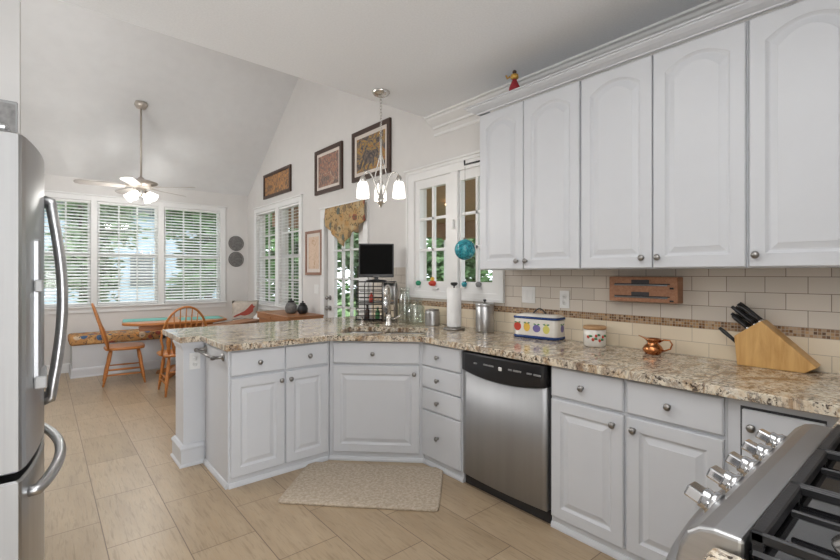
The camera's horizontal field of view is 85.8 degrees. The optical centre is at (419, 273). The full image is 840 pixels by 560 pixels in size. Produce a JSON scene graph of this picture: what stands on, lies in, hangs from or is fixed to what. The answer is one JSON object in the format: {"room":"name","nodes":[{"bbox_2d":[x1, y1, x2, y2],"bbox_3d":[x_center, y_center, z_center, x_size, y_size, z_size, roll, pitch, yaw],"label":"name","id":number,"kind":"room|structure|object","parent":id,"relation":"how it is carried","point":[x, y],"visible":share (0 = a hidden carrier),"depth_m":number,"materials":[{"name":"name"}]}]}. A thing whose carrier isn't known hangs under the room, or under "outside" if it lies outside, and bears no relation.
{"room":"kitchen","nodes":[
{"label":"kitchen","id":0,"kind":"room"},
{"bbox_2d":[0,0,20,133],"bbox_3d":[-2.204,-0.040,1.872,0.821,2.800,0.140,0,0,-40],"label":"wall","id":1,"kind":"structure","parent":0,"point":[10,10],"depth_m":2.06,"materials":[{"name":"paint"}]},
{"bbox_2d":[44,174,247,365],"bbox_3d":[-4.511,0.000,6.578,3.920,2.720,0.140,0,0,-40],"label":"wall","id":2,"kind":"structure","parent":0,"point":[237,205],"depth_m":6.98,"materials":[{"name":"paint"}]},
{"bbox_2d":[47,363,69,374],"bbox_3d":[-4.344,1.298,6.612,3.620,0.125,0.022,0,0,-40],"label":"baseboard","id":3,"kind":"structure","parent":2,"relation":"attached to","point":[65,367],"depth_m":6.18,"materials":[{"name":"white paint"}]},
{"bbox_2d":[44,190,226,314],"bbox_3d":[-4.293,-0.283,6.685,2.730,1.667,0.125,0,0,-40],"label":"window","id":4,"kind":"structure","parent":2,"relation":"in","point":[93,198],"depth_m":6.83,"materials":[{"name":"white paint"}]},
{"bbox_2d":[44,198,90,306],"bbox_3d":[-4.944,-0.283,6.114,0.792,1.475,0.048,0,0,-40],"label":"window blind","id":5,"kind":"object","parent":4,"relation":"attached to","point":[56,199],"visible":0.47,"depth_m":6.24,"materials":[{"name":"white plastic"}]},
{"bbox_2d":[97,202,157,304],"bbox_3d":[-4.292,-0.283,6.660,0.752,1.475,0.048,0,0,-40],"label":"window blind","id":6,"kind":"object","parent":4,"relation":"attached to","point":[151,301],"visible":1,"depth_m":6.65,"materials":[{"name":"white plastic"}]},
{"bbox_2d":[164,207,219,302],"bbox_3d":[-3.624,-0.283,7.218,0.812,1.475,0.048,0,0,-40],"label":"window blind","id":7,"kind":"object","parent":4,"relation":"attached to","point":[167,208],"visible":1,"depth_m":7.20,"materials":[{"name":"white plastic"}]},
{"bbox_2d":[228,252,243,266],"bbox_3d":[-3.109,-0.240,7.646,0.256,0.256,0.018,0,0,-40],"label":"decorative plate","id":8,"kind":"object","parent":2,"relation":"attached to","point":[236,259],"visible":1,"depth_m":7.64,"materials":[{"name":"grey metal"}]},
{"bbox_2d":[228,236,243,250],"bbox_3d":[-3.109,-0.508,7.646,0.256,0.256,0.018,0,0,-40],"label":"decorative plate","id":9,"kind":"object","parent":2,"relation":"attached to","point":[236,243],"visible":1,"depth_m":7.64,"materials":[{"name":"grey ceramic"}]},
{"bbox_2d":[21,0,297,195],"bbox_3d":[-2.826,-2.218,4.813,3.880,1.776,5.010,0,0,-40],"label":"vault","id":10,"kind":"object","parent":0,"point":[211,118],"visible":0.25,"depth_m":5.78,"materials":[{"name":"paint"}]},
{"bbox_2d":[73,100,194,202],"bbox_3d":[-3.594,-1.544,5.733,1.275,1.262,1.303,0,0,-40],"label":"ceiling fan","id":11,"kind":"object","parent":10,"relation":"hanging from","point":[140,186],"visible":1,"depth_m":5.69,"materials":[{"name":"silver metal"}]},
{"bbox_2d":[170,331,401,468],"bbox_3d":[-1.007,0.924,3.896,1.984,0.872,0.300,0,0,-40],"label":"wall","id":12,"kind":"structure","parent":0,"point":[188,444],"depth_m":3.23,"materials":[{"name":"white paint"}]},
{"bbox_2d":[189,353,199,369],"bbox_3d":[-1.609,0.625,3.230,0.072,0.116,0.010,0,0,-40],"label":"power outlet","id":13,"kind":"object","parent":12,"relation":"attached to","point":[194,358],"visible":0.98,"depth_m":3.23,"materials":[{"name":"white plastic"}]},
{"bbox_2d":[44,368,616,559],"bbox_3d":[-1.661,1.410,1.877,5.860,0.100,11.010,0,0,-40],"label":"floor","id":14,"kind":"structure","parent":0,"point":[118,492],"depth_m":2.57,"materials":[{"name":"beige tile"}]},
{"bbox_2d":[0,123,67,559],"bbox_3d":[-1.722,0.460,1.460,0.922,1.800,0.910,0,0,-40],"label":"refrigerator","id":15,"kind":"object","parent":14,"relation":"on","point":[23,371],"visible":1,"depth_m":1.35,"materials":[{"name":"silver metal"}]},
{"bbox_2d":[0,99,17,132],"bbox_3d":[-1.358,-0.492,1.478,0.064,0.150,0.014,0,0,-40],"label":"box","id":16,"kind":"object","parent":15,"relation":"on","point":[8,109],"visible":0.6,"depth_m":1.48,"materials":[{"name":"grey paper"}]},
{"bbox_2d":[91,303,145,386],"bbox_3d":[-3.763,0.860,5.647,0.560,1.004,0.494,0,0,-35],"label":"chair","id":17,"kind":"object","parent":14,"relation":"on","point":[132,345],"visible":1,"depth_m":5.55,"materials":[{"name":"brown wood"}]},
{"bbox_2d":[68,329,175,378],"bbox_3d":[-3.733,1.090,6.779,2.430,0.540,0.490,0,0,-40],"label":"window bench","id":18,"kind":"object","parent":14,"relation":"on","point":[88,356],"visible":0.48,"depth_m":6.14,"materials":[{"name":"white paint"}]},
{"bbox_2d":[68,329,166,345],"bbox_3d":[-3.733,0.879,6.779,2.430,0.119,0.490,0,0,-40],"label":"cushion","id":19,"kind":"object","parent":18,"relation":"on","point":[131,335],"depth_m":6.18,"materials":[{"name":"multicoloured fabric"}]},
{"bbox_2d":[122,315,226,380],"bbox_3d":[-3.260,0.985,6.034,1.200,0.750,0.800,0,0,-33],"label":"table","id":20,"kind":"object","parent":14,"relation":"on","point":[144,325],"visible":0.25,"depth_m":5.76,"materials":[{"name":"honey oak"},{"name":"teal paint"}]},
{"bbox_2d":[122,317,167,321],"bbox_3d":[-3.595,0.607,5.936,0.520,0.005,0.400,0,0,-33],"label":"placemat","id":21,"kind":"object","parent":20,"relation":"on","point":[163,318],"visible":0.84,"depth_m":5.94,"materials":[{"name":"teal fabric"}]},
{"bbox_2d":[178,316,221,319],"bbox_3d":[-2.999,0.607,6.174,0.520,0.005,0.400,0,0,-33],"label":"placemat","id":22,"kind":"object","parent":20,"relation":"on","point":[205,317],"visible":0.82,"depth_m":6.21,"materials":[{"name":"teal fabric"}]},
{"bbox_2d":[157,306,206,396],"bbox_3d":[-2.746,0.860,5.207,0.494,1.004,0.560,0,0,-39],"label":"chair","id":23,"kind":"object","parent":14,"relation":"on","point":[169,352],"visible":0.57,"depth_m":5.02,"materials":[{"name":"brown wood"}]},
{"bbox_2d":[203,319,258,326],"bbox_3d":[-2.524,1.010,6.167,0.280,0.701,0.900,0,0,15],"label":"bench","id":24,"kind":"object","parent":14,"relation":"on","point":[241,321],"visible":0.28,"depth_m":6.12,"materials":[{"name":"brown wood"}]},
{"bbox_2d":[232,300,258,320],"bbox_3d":[-2.746,0.618,7.094,0.400,0.388,0.179,0,0,-16],"label":"pillow","id":25,"kind":"object","parent":24,"relation":"on","point":[240,309],"visible":0.72,"depth_m":7.07,"materials":[{"name":"beige fabric"}]},
{"bbox_2d":[234,304,254,316],"bbox_3d":[-2.736,0.576,7.053,0.315,0.215,0.006,0,-14,-16],"label":"print","id":26,"kind":"object","parent":25,"relation":"on","point":[240,310],"depth_m":7.06},
{"bbox_2d":[203,341,328,489],"bbox_3d":[-1.094,0.923,3.253,0.728,0.873,0.566,0,0,-40],"label":"base cabinet","id":27,"kind":"object","parent":14,"relation":"on","point":[267,409],"visible":0.99,"depth_m":3.03,"materials":[{"name":"white paint"}]},
{"bbox_2d":[194,345,224,360],"bbox_3d":[-1.432,0.540,3.053,0.080,0.054,0.454,0,0,-40],"label":"towel bar","id":28,"kind":"object","parent":27,"relation":"attached to","point":[199,350],"visible":1,"depth_m":2.97,"materials":[{"name":"grey metal"}]},
{"bbox_2d":[256,310,323,322],"bbox_3d":[-1.715,0.938,5.899,0.472,0.845,1.054,0,0,-40],"label":"sideboard","id":29,"kind":"object","parent":14,"relation":"on","point":[274,315],"visible":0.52,"depth_m":5.68,"materials":[{"name":"brown wood"}]},
{"bbox_2d":[285,298,296,313],"bbox_3d":[-1.666,0.416,5.842,0.156,0.195,0.154,0,0,-40],"label":"lidded pot","id":30,"kind":"object","parent":29,"relation":"on","point":[291,307],"visible":1,"depth_m":5.79,"materials":[{"name":"grey ceramic"}]},
{"bbox_2d":[297,301,307,313],"bbox_3d":[-1.500,0.431,5.785,0.132,0.165,0.130,0,0,-40],"label":"lidded pot","id":31,"kind":"object","parent":29,"relation":"on","point":[302,308],"visible":1,"depth_m":5.74,"materials":[{"name":"black ceramic"}]},
{"bbox_2d":[278,462,442,511],"bbox_3d":[-0.342,1.352,2.906,0.960,0.015,0.570,0,0,6],"label":"kitchen mat","id":32,"kind":"object","parent":14,"relation":"on","point":[370,486],"visible":0.89,"depth_m":2.85,"materials":[{"name":"beige fabric"}]},
{"bbox_2d":[329,341,423,462],"bbox_3d":[-0.256,0.923,3.662,1.093,0.873,1.003,0,0,-40],"label":"base cabinet","id":33,"kind":"object","parent":14,"relation":"on","point":[375,388],"visible":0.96,"depth_m":3.27,"materials":[{"name":"white paint"}]},
{"bbox_2d":[162,316,839,428],"bbox_3d":[0.131,0.466,2.528,1.974,0.040,4.450,0,0,-40],"label":"countertop","id":34,"kind":"structure","parent":33,"relation":"on","point":[815,392],"depth_m":2.46,"materials":[{"name":"beige stone"}]},
{"bbox_2d":[356,281,397,321],"bbox_3d":[-0.408,0.260,4.310,0.373,0.372,0.238,0,0,2],"label":"rack","id":35,"kind":"object","parent":34,"relation":"on","point":[393,286],"visible":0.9,"depth_m":4.20,"materials":[{"name":"black metal"}]},
{"bbox_2d":[365,305,368,318],"bbox_3d":[-0.501,0.360,4.294,0.044,0.135,0.044,0,0,-40],"label":"condiment bottle","id":36,"kind":"object","parent":35,"relation":"on","point":[366,313],"visible":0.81,"depth_m":4.28,"materials":[{"name":"brown glass"}]},
{"bbox_2d":[357,302,393,303],"bbox_3d":[-0.411,0.277,4.310,0.360,0.007,0.200,0,0,2],"label":"shelf","id":37,"kind":"object","parent":35,"relation":"attached to","point":[357,302],"depth_m":4.22,"materials":[{"name":"black metal"}]},
{"bbox_2d":[359,244,393,280],"bbox_3d":[-0.415,-0.106,4.300,0.332,0.355,0.200,0,0,-4],"label":"television","id":38,"kind":"object","parent":35,"relation":"on","point":[375,260],"visible":1,"depth_m":4.28,"materials":[{"name":"black plastic"}]},
{"bbox_2d":[357,281,396,281],"bbox_3d":[-0.411,0.079,4.310,0.360,0.010,0.180,0,0,2],"label":"shelf","id":39,"kind":"object","parent":35,"relation":"attached to","point":[357,281],"depth_m":4.22,"materials":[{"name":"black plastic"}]},
{"bbox_2d":[375,306,379,318],"bbox_3d":[-0.402,0.370,4.280,0.044,0.115,0.044,0,0,-40],"label":"condiment bottle","id":40,"kind":"object","parent":35,"relation":"on","point":[377,312],"visible":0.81,"depth_m":4.27,"materials":[{"name":"green glass"}]},
{"bbox_2d":[347,331,424,333],"bbox_3d":[-0.276,0.587,3.569,0.690,0.200,0.420,0,0,5],"label":"sink","id":41,"kind":"object","parent":34,"relation":"in","point":[352,331],"visible":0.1,"depth_m":3.77,"materials":[{"name":"silver metal"}]},
{"bbox_2d":[383,284,400,325],"bbox_3d":[-0.271,0.266,3.764,0.145,0.360,0.205,0,0,37],"label":"kitchen faucet","id":42,"kind":"object","parent":34,"relation":"on","point":[387,295],"visible":1,"depth_m":3.81,"materials":[{"name":"silver metal"}]},
{"bbox_2d":[425,308,439,325],"bbox_3d":[0.106,0.373,3.895,0.131,0.144,0.131,0,0,-40],"label":"utensil crock","id":43,"kind":"object","parent":34,"relation":"on","point":[432,316],"visible":1,"depth_m":3.84,"materials":[{"name":"silver metal"}]},
{"bbox_2d":[443,282,464,330],"bbox_3d":[0.273,0.258,3.618,0.180,0.376,0.180,0,0,-40],"label":"paper towel holder","id":44,"kind":"object","parent":34,"relation":"on","point":[453,294],"visible":1,"depth_m":3.57,"materials":[{"name":"white paper"}]},
{"bbox_2d":[475,299,493,332],"bbox_3d":[0.498,0.322,3.473,0.144,0.248,0.144,0,0,-40],"label":"steel canister","id":45,"kind":"object","parent":34,"relation":"on","point":[484,310],"visible":1,"depth_m":3.41,"materials":[{"name":"silver metal"}]},
{"bbox_2d":[514,308,564,340],"bbox_3d":[0.832,0.343,3.143,0.343,0.206,0.173,0,0,44],"label":"bread box","id":46,"kind":"object","parent":34,"relation":"on","point":[543,326],"visible":0.94,"depth_m":3.06,"materials":[{"name":"beige ceramic"}]},
{"bbox_2d":[514,322,520,329],"bbox_3d":[0.685,0.367,3.171,0.058,0.060,0.003,0,0,44],"label":"print","id":47,"kind":"object","parent":46,"relation":"on","point":[517,326],"depth_m":3.17},
{"bbox_2d":[524,322,529,330],"bbox_3d":[0.738,0.367,3.120,0.050,0.062,0.003,0,0,44],"label":"print","id":48,"kind":"object","parent":46,"relation":"on","point":[526,326],"depth_m":3.12},
{"bbox_2d":[533,325,539,331],"bbox_3d":[0.791,0.373,3.068,0.058,0.051,0.003,0,0,44],"label":"print","id":49,"kind":"object","parent":46,"relation":"on","point":[536,328],"depth_m":3.07},
{"bbox_2d":[543,324,549,333],"bbox_3d":[0.843,0.371,3.018,0.051,0.068,0.003,0,0,44],"label":"print","id":50,"kind":"object","parent":46,"relation":"on","point":[546,329],"depth_m":3.02},
{"bbox_2d":[583,325,606,346],"bbox_3d":[1.083,0.384,2.787,0.139,0.124,0.149,0,0,-40],"label":"ceramic crock","id":51,"kind":"object","parent":34,"relation":"on","point":[593,335],"visible":1,"depth_m":2.74,"materials":[{"name":"white ceramic"}]},
{"bbox_2d":[587,335,603,341],"bbox_3d":[1.062,0.392,2.736,0.098,0.049,0.028,0,0,18],"label":"print","id":52,"kind":"object","parent":51,"relation":"attached to","point":[590,338],"depth_m":2.73,"materials":[{"name":"multicoloured ceramic"}]},
{"bbox_2d":[638,335,672,354],"bbox_3d":[1.303,0.397,2.505,0.157,0.097,0.106,0,0,15],"label":"copper pitcher","id":53,"kind":"object","parent":34,"relation":"on","point":[652,347],"visible":1,"depth_m":2.48,"materials":[{"name":"orange metal"}]},
{"bbox_2d":[718,302,819,372],"bbox_3d":[1.662,0.293,2.168,0.125,0.304,0.382,0,0,-41],"label":"knife block","id":54,"kind":"object","parent":34,"relation":"on","point":[761,344],"visible":1,"depth_m":2.13,"materials":[{"name":"brown wood"}]},
{"bbox_2d":[422,343,465,482],"bbox_3d":[0.362,0.923,3.269,0.631,0.873,0.405,0,0,-40],"label":"base cabinet","id":55,"kind":"object","parent":14,"relation":"on","point":[442,371],"visible":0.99,"depth_m":3.08,"materials":[{"name":"white paint"}]},
{"bbox_2d":[462,350,551,523],"bbox_3d":[0.694,0.924,2.853,0.619,0.864,0.642,0,0,-40],"label":"dishwasher","id":56,"kind":"object","parent":14,"relation":"on","point":[507,401],"visible":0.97,"depth_m":2.61,"materials":[{"name":"silver metal"}]},
{"bbox_2d":[551,366,726,559],"bbox_3d":[1.175,0.923,2.296,0.631,0.873,0.812,0,0,-40],"label":"base cabinet","id":57,"kind":"object","parent":14,"relation":"on","point":[625,454],"visible":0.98,"depth_m":2.10,"materials":[{"name":"white paint"}]},
{"bbox_2d":[666,424,839,559],"bbox_3d":[0.955,0.882,0.822,0.816,0.955,0.766,0,0,-40],"label":"gas range","id":58,"kind":"object","parent":14,"relation":"on","point":[784,504],"visible":1,"depth_m":0.84,"materials":[{"name":"silver metal"}]},
{"bbox_2d":[666,475,742,559],"bbox_3d":[0.768,0.870,1.046,0.796,0.640,0.182,0,0,-40],"label":"oven","id":59,"kind":"object","parent":58,"relation":"in","point":[672,554],"depth_m":0.96,"materials":[{"name":"silver metal"}]},
{"bbox_2d":[749,443,839,559],"bbox_3d":[1.012,0.463,0.753,0.800,0.050,0.577,0,0,-40],"label":"cooktop","id":60,"kind":"object","parent":58,"relation":"in","point":[823,540],"depth_m":0.77,"materials":[{"name":"black metal"}]},
{"bbox_2d":[727,398,839,474],"bbox_3d":[1.748,0.923,1.612,0.630,0.873,0.970,0,0,-40],"label":"base cabinet","id":61,"kind":"object","parent":14,"relation":"on","point":[744,418],"visible":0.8,"depth_m":1.72,"materials":[{"name":"white paint"}]},
{"bbox_3d":[0.535,0.924,0.389,0.370,0.873,0.631,0,0,-40],"label":"base cabinet","id":62,"kind":"object","parent":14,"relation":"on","visible":0},
{"bbox_2d":[702,548,745,559],"bbox_3d":[0.521,0.466,0.365,0.428,0.040,0.632,0,0,-40],"label":"countertop","id":63,"kind":"structure","parent":62,"relation":"on","point":[714,553],"depth_m":0.71,"materials":[{"name":"beige stone"}]},
{"bbox_2d":[59,0,709,116],"bbox_3d":[0.504,-1.445,0.722,3.740,0.120,5.660,0,0,-40],"label":"ceiling","id":64,"kind":"structure","parent":0,"point":[431,56],"depth_m":2.60,"materials":[{"name":"paint"}]},
{"bbox_2d":[356,88,404,206],"bbox_3d":[-0.298,-0.943,3.449,0.304,0.885,0.280,0,0,41],"label":"chandelier","id":65,"kind":"object","parent":64,"relation":"hanging from","point":[362,187],"visible":1,"depth_m":3.44,"materials":[{"name":"brushed nickel"},{"name":"frosted glass"}]},
{"bbox_2d":[248,0,833,373],"bbox_3d":[-0.262,-0.850,4.663,0.140,4.420,8.530,0,0,-40],"label":"wall","id":66,"kind":"structure","parent":0,"point":[315,117],"depth_m":5.30,"materials":[{"name":"paint"}]},
{"bbox_2d":[263,164,291,199],"bbox_3d":[-2.156,-1.360,6.794,0.028,0.380,1.010,0,0,-40],"label":"framed picture","id":67,"kind":"object","parent":66,"relation":"attached to","point":[277,182],"visible":1,"depth_m":6.74,"materials":[{"name":"brown wood"}]},
{"bbox_2d":[265,168,288,195],"bbox_3d":[-2.153,-1.360,6.797,0.005,0.290,0.920,0,0,-40],"label":"print","id":68,"kind":"object","parent":67,"relation":"attached to","point":[276,182],"depth_m":6.77},
{"bbox_2d":[253,194,302,310],"bbox_3d":[-2.159,-0.254,6.841,0.125,1.647,1.825,0,0,-40],"label":"window","id":69,"kind":"structure","parent":66,"relation":"in","point":[276,205],"depth_m":6.76,"materials":[{"name":"white paint"}]},
{"bbox_2d":[255,209,274,304],"bbox_3d":[-2.436,-0.254,7.140,0.048,1.455,0.792,0,0,-40],"label":"window blind","id":70,"kind":"object","parent":69,"relation":"attached to","point":[273,210],"visible":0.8,"depth_m":7.11,"materials":[{"name":"white plastic"}]},
{"bbox_2d":[278,202,298,307],"bbox_3d":[-1.879,-0.254,6.475,0.048,1.455,0.687,0,0,-40],"label":"window blind","id":71,"kind":"object","parent":69,"relation":"attached to","point":[294,204],"visible":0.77,"depth_m":6.45,"materials":[{"name":"white plastic"}]},
{"bbox_2d":[305,229,321,274],"bbox_3d":[-1.378,-0.268,5.864,0.028,0.575,0.455,0,0,-40],"label":"framed picture","id":72,"kind":"object","parent":66,"relation":"attached to","point":[313,239],"visible":1,"depth_m":5.87},
{"bbox_2d":[309,236,318,268],"bbox_3d":[-1.375,-0.268,5.867,0.005,0.415,0.295,0,0,-40],"label":"print","id":73,"kind":"object","parent":72,"relation":"attached to","point":[313,240],"depth_m":5.86},
{"bbox_2d":[314,284,318,293],"bbox_3d":[-1.337,0.200,5.830,0.010,0.116,0.120,0,0,-40],"label":"light switch","id":74,"kind":"object","parent":66,"relation":"attached to","point":[316,287],"visible":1,"depth_m":5.83,"materials":[{"name":"white plastic"}]},
{"bbox_2d":[314,141,342,195],"bbox_3d":[-1.131,-1.280,5.569,0.028,0.560,0.685,0,0,-40],"label":"framed picture","id":75,"kind":"object","parent":66,"relation":"attached to","point":[328,161],"visible":1,"depth_m":5.55,"materials":[{"name":"brown wood"}]},
{"bbox_2d":[318,150,338,187],"bbox_3d":[-1.128,-1.280,5.571,0.005,0.390,0.515,0,0,-40],"label":"print","id":76,"kind":"object","parent":75,"relation":"attached to","point":[328,162],"depth_m":5.57},
{"bbox_2d":[319,198,369,317],"bbox_3d":[-0.883,0.270,5.323,0.115,2.180,1.100,0,0,-40],"label":"door","id":77,"kind":"structure","parent":66,"relation":"in","point":[332,306],"depth_m":5.51,"materials":[{"name":"white paint"}]},
{"bbox_2d":[324,200,366,246],"bbox_3d":[-0.875,-0.555,5.213,0.049,0.487,0.880,0,0,-40],"label":"valance","id":78,"kind":"object","parent":77,"relation":"attached to","point":[341,220],"visible":1,"depth_m":5.17,"materials":[{"name":"yellow fabric"}]},
{"bbox_2d":[352,117,390,182],"bbox_3d":[-0.533,-1.302,4.854,0.028,0.555,0.730,0,0,-40],"label":"framed picture","id":79,"kind":"object","parent":66,"relation":"attached to","point":[365,142],"visible":0.96,"depth_m":4.84,"materials":[{"name":"brown wood"}]},
{"bbox_2d":[357,129,384,173],"bbox_3d":[-0.530,-1.302,4.856,0.005,0.375,0.550,0,0,-40],"label":"print","id":80,"kind":"object","parent":79,"relation":"attached to","point":[368,144],"depth_m":4.86,"materials":[{"name":"gold paper"}]},
{"bbox_2d":[404,150,504,302],"bbox_3d":[0.271,-0.380,3.916,0.100,1.210,1.240,0,0,-40],"label":"window","id":81,"kind":"structure","parent":66,"relation":"in","point":[452,173],"depth_m":3.94,"materials":[{"name":"white paint"}]},
{"bbox_2d":[428,277,435,286],"bbox_3d":[0.113,0.077,4.083,0.078,0.094,0.076,0,0,-40],"label":"figurine","id":82,"kind":"object","parent":81,"relation":"on","point":[432,283],"visible":1,"depth_m":4.06,"materials":[{"name":"red ceramic"}]},
{"bbox_2d":[461,281,466,287],"bbox_3d":[0.369,0.095,3.776,0.048,0.058,0.046,0,0,-40],"label":"figurine","id":83,"kind":"object","parent":81,"relation":"on","point":[464,284],"visible":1,"depth_m":3.76,"materials":[{"name":"blue glass"}]},
{"bbox_2d":[455,237,475,259],"bbox_3d":[0.340,-0.453,3.413,0.158,0.704,0.158,0,0,-40],"label":"glass globe","id":84,"kind":"object","parent":81,"relation":"hanging from","point":[465,249],"visible":1,"depth_m":3.36,"materials":[{"name":"teal glass"}]},
{"bbox_2d":[475,282,480,288],"bbox_3d":[0.472,0.095,3.654,0.048,0.058,0.046,0,0,-40],"label":"figurine","id":85,"kind":"object","parent":81,"relation":"on","point":[478,284],"visible":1,"depth_m":3.64,"materials":[{"name":"white plastic"}]},
{"bbox_2d":[434,118,479,136],"bbox_3d":[1.228,-1.243,2.761,0.014,0.026,3.420,0,0,-40],"label":"trim","id":86,"kind":"structure","parent":66,"relation":"attached to","point":[476,120],"depth_m":3.84,"materials":[{"name":"white paint"}]},
{"bbox_2d":[480,81,605,269],"bbox_3d":[0.785,-0.573,3.002,0.356,1.095,0.785,0,0,-40],"label":"upper cabinet","id":87,"kind":"object","parent":66,"relation":"attached to","point":[530,149],"visible":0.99,"depth_m":2.87,"materials":[{"name":"white paint"}]},
{"bbox_2d":[464,160,479,165],"bbox_3d":[0.403,-0.823,3.338,0.016,0.065,0.220,0,0,-40],"label":"bracket","id":88,"kind":"object","parent":87,"relation":"attached to","point":[464,160],"visible":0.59,"depth_m":3.35,"materials":[{"name":"black metal"}]},
{"bbox_2d":[463,0,795,115],"bbox_3d":[1.316,-1.147,2.339,0.418,0.049,2.640,0,0,-40],"label":"trim","id":89,"kind":"structure","parent":87,"relation":"on","point":[743,9],"depth_m":2.31,"materials":[{"name":"white paint"}]},
{"bbox_2d":[506,70,519,90],"bbox_3d":[0.602,-1.239,2.900,0.078,0.132,0.079,0,0,-40],"label":"figurine","id":90,"kind":"object","parent":89,"relation":"on","point":[514,84],"visible":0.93,"depth_m":2.88,"materials":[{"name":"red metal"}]},
{"bbox_2d":[424,0,740,129],"bbox_3d":[1.183,-1.343,2.732,0.120,0.085,3.435,0,0,-40],"label":"trim","id":91,"kind":"structure","parent":66,"relation":"attached to","point":[452,114],"depth_m":2.86,"materials":[{"name":"white paint"}]},
{"bbox_2d":[372,267,839,373],"bbox_3d":[0.902,0.193,3.153,0.010,0.506,4.420,0,0,-40],"label":"tiled wall","id":92,"kind":"structure","parent":66,"relation":"attached to","point":[790,297],"depth_m":2.47,"materials":[{"name":"beige tile"}]},
{"bbox_2d":[522,287,534,302],"bbox_3d":[0.785,0.155,3.277,0.010,0.118,0.115,0,0,-40],"label":"light switch","id":93,"kind":"object","parent":92,"relation":"attached to","point":[528,293],"visible":1,"depth_m":3.27,"materials":[{"name":"white plastic"}]},
{"bbox_2d":[560,291,568,307],"bbox_3d":[0.975,0.175,3.051,0.010,0.118,0.073,0,0,-40],"label":"power outlet","id":94,"kind":"object","parent":92,"relation":"attached to","point":[564,295],"visible":1,"depth_m":3.05,"materials":[{"name":"white plastic"}]},
{"bbox_2d":[609,277,682,303],"bbox_3d":[1.295,0.091,2.611,0.082,0.145,0.385,0,0,-40],"label":"dispenser","id":95,"kind":"object","parent":92,"relation":"attached to","point":[631,289],"visible":1,"depth_m":2.56,"materials":[{"name":"brown wood"}]},
{"bbox_2d":[581,21,748,268],"bbox_3d":[1.295,-0.573,2.392,0.356,1.095,0.803,0,0,-40],"label":"upper cabinet","id":96,"kind":"object","parent":66,"relation":"attached to","point":[665,134],"visible":0.99,"depth_m":2.25,"materials":[{"name":"white paint"}]},
{"bbox_2d":[749,0,839,267],"bbox_3d":[1.810,-0.573,1.776,0.356,1.095,0.800,0,0,-40],"label":"upper cabinet","id":97,"kind":"object","parent":66,"relation":"attached to","point":[794,49],"visible":1,"depth_m":1.86,"materials":[{"name":"white paint"}]},
{"label":"outside","id":98,"kind":"structure","parent":0,"visible":0},
{"bbox_2d":[337,295,355,316],"bbox_3d":[-9.643,1.810,19.325,50.000,0.100,25.980,0,0,-40],"label":"lawn","id":99,"kind":"structure","parent":98,"point":[347,314],"depth_m":21.50,"materials":[{"name":"green plant"}]},
{"bbox_2d":[44,201,152,301],"bbox_3d":[-8.349,-0.635,11.420,2.392,4.797,2.562,0,0,6],"label":"tree","id":100,"kind":"object","parent":99,"relation":"on","point":[56,201],"visible":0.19,"depth_m":11.21,"materials":[{"name":"green plant"}]},
{"bbox_2d":[44,202,215,303],"bbox_3d":[-13.339,-1.540,20.783,7.400,6.600,5.800,0,0,-40],"label":"house","id":101,"kind":"structure","parent":99,"relation":"on","point":[56,202],"depth_m":18.86,"materials":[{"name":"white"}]},
{"bbox_2d":[153,210,215,299],"bbox_3d":[-5.363,-0.263,11.358,2.403,4.054,2.240,0,0,-38],"label":"tree","id":102,"kind":"object","parent":99,"relation":"on","point":[166,210],"visible":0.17,"depth_m":10.86,"materials":[{"name":"green plant"}]},
{"bbox_2d":[265,222,298,303],"bbox_3d":[-4.463,-0.736,13.958,2.516,4.997,2.592,0,0,-11],"label":"tree","id":103,"kind":"object","parent":99,"relation":"on","point":[266,245],"visible":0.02,"depth_m":13.20,"materials":[{"name":"green plant"}]},
{"bbox_2d":[265,214,349,316],"bbox_3d":[-2.906,-0.458,11.208,2.318,4.442,2.292,0,0,-3],"label":"tree","id":104,"kind":"object","parent":99,"relation":"on","point":[296,249],"visible":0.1,"depth_m":10.93,"materials":[{"name":"green plant"}]},
{"bbox_2d":[337,232,358,314],"bbox_3d":[-1.743,-0.747,13.678,2.953,5.021,2.876,0,0,-9],"label":"tree","id":105,"kind":"object","parent":99,"relation":"on","point":[356,235],"visible":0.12,"depth_m":13.54,"materials":[{"name":"green plant"}]},
{"bbox_2d":[341,266,356,276],"bbox_3d":[-1.467,-0.897,16.676,2.877,5.320,2.997,0,0,31],"label":"tree","id":106,"kind":"object","parent":99,"relation":"on","point":[355,272],"visible":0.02,"depth_m":16.09,"materials":[{"name":"green plant"}]},
{"bbox_2d":[427,242,489,281],"bbox_3d":[1.557,-0.584,15.475,2.414,4.695,2.943,0,0,38],"label":"tree","id":107,"kind":"object","parent":99,"relation":"on","point":[443,242],"visible":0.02,"depth_m":15.38,"materials":[{"name":"green plant"}]},
{"bbox_2d":[427,237,491,281],"bbox_3d":[0.819,-0.392,12.382,2.635,4.312,2.552,0,0,44],"label":"tree","id":108,"kind":"object","parent":99,"relation":"on","point":[470,270],"visible":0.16,"depth_m":11.94,"materials":[{"name":"green plant"}]},
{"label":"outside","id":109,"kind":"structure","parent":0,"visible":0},
{"bbox_3d":[11.959,1.810,11.318,27.130,0.100,14.020,0,0,-40],"label":"lawn","id":110,"kind":"structure","parent":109,"visible":0},
{"bbox_2d":[272,179,475,280],"bbox_3d":[1.211,0.300,6.097,3.920,2.920,6.600,0,0,-40],"label":"covered porch","id":111,"kind":"object","parent":110,"relation":"on","point":[470,185],"visible":0.15,"depth_m":7.51,"materials":[{"name":"brown wood"}]},
{"bbox_2d":[481,270,491,281],"bbox_3d":[2.511,-0.055,10.802,2.541,3.639,2.432,0,0,-32],"label":"tree","id":112,"kind":"object","parent":110,"relation":"on","point":[487,279],"visible":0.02,"depth_m":10.86,"materials":[{"name":"green plant"}]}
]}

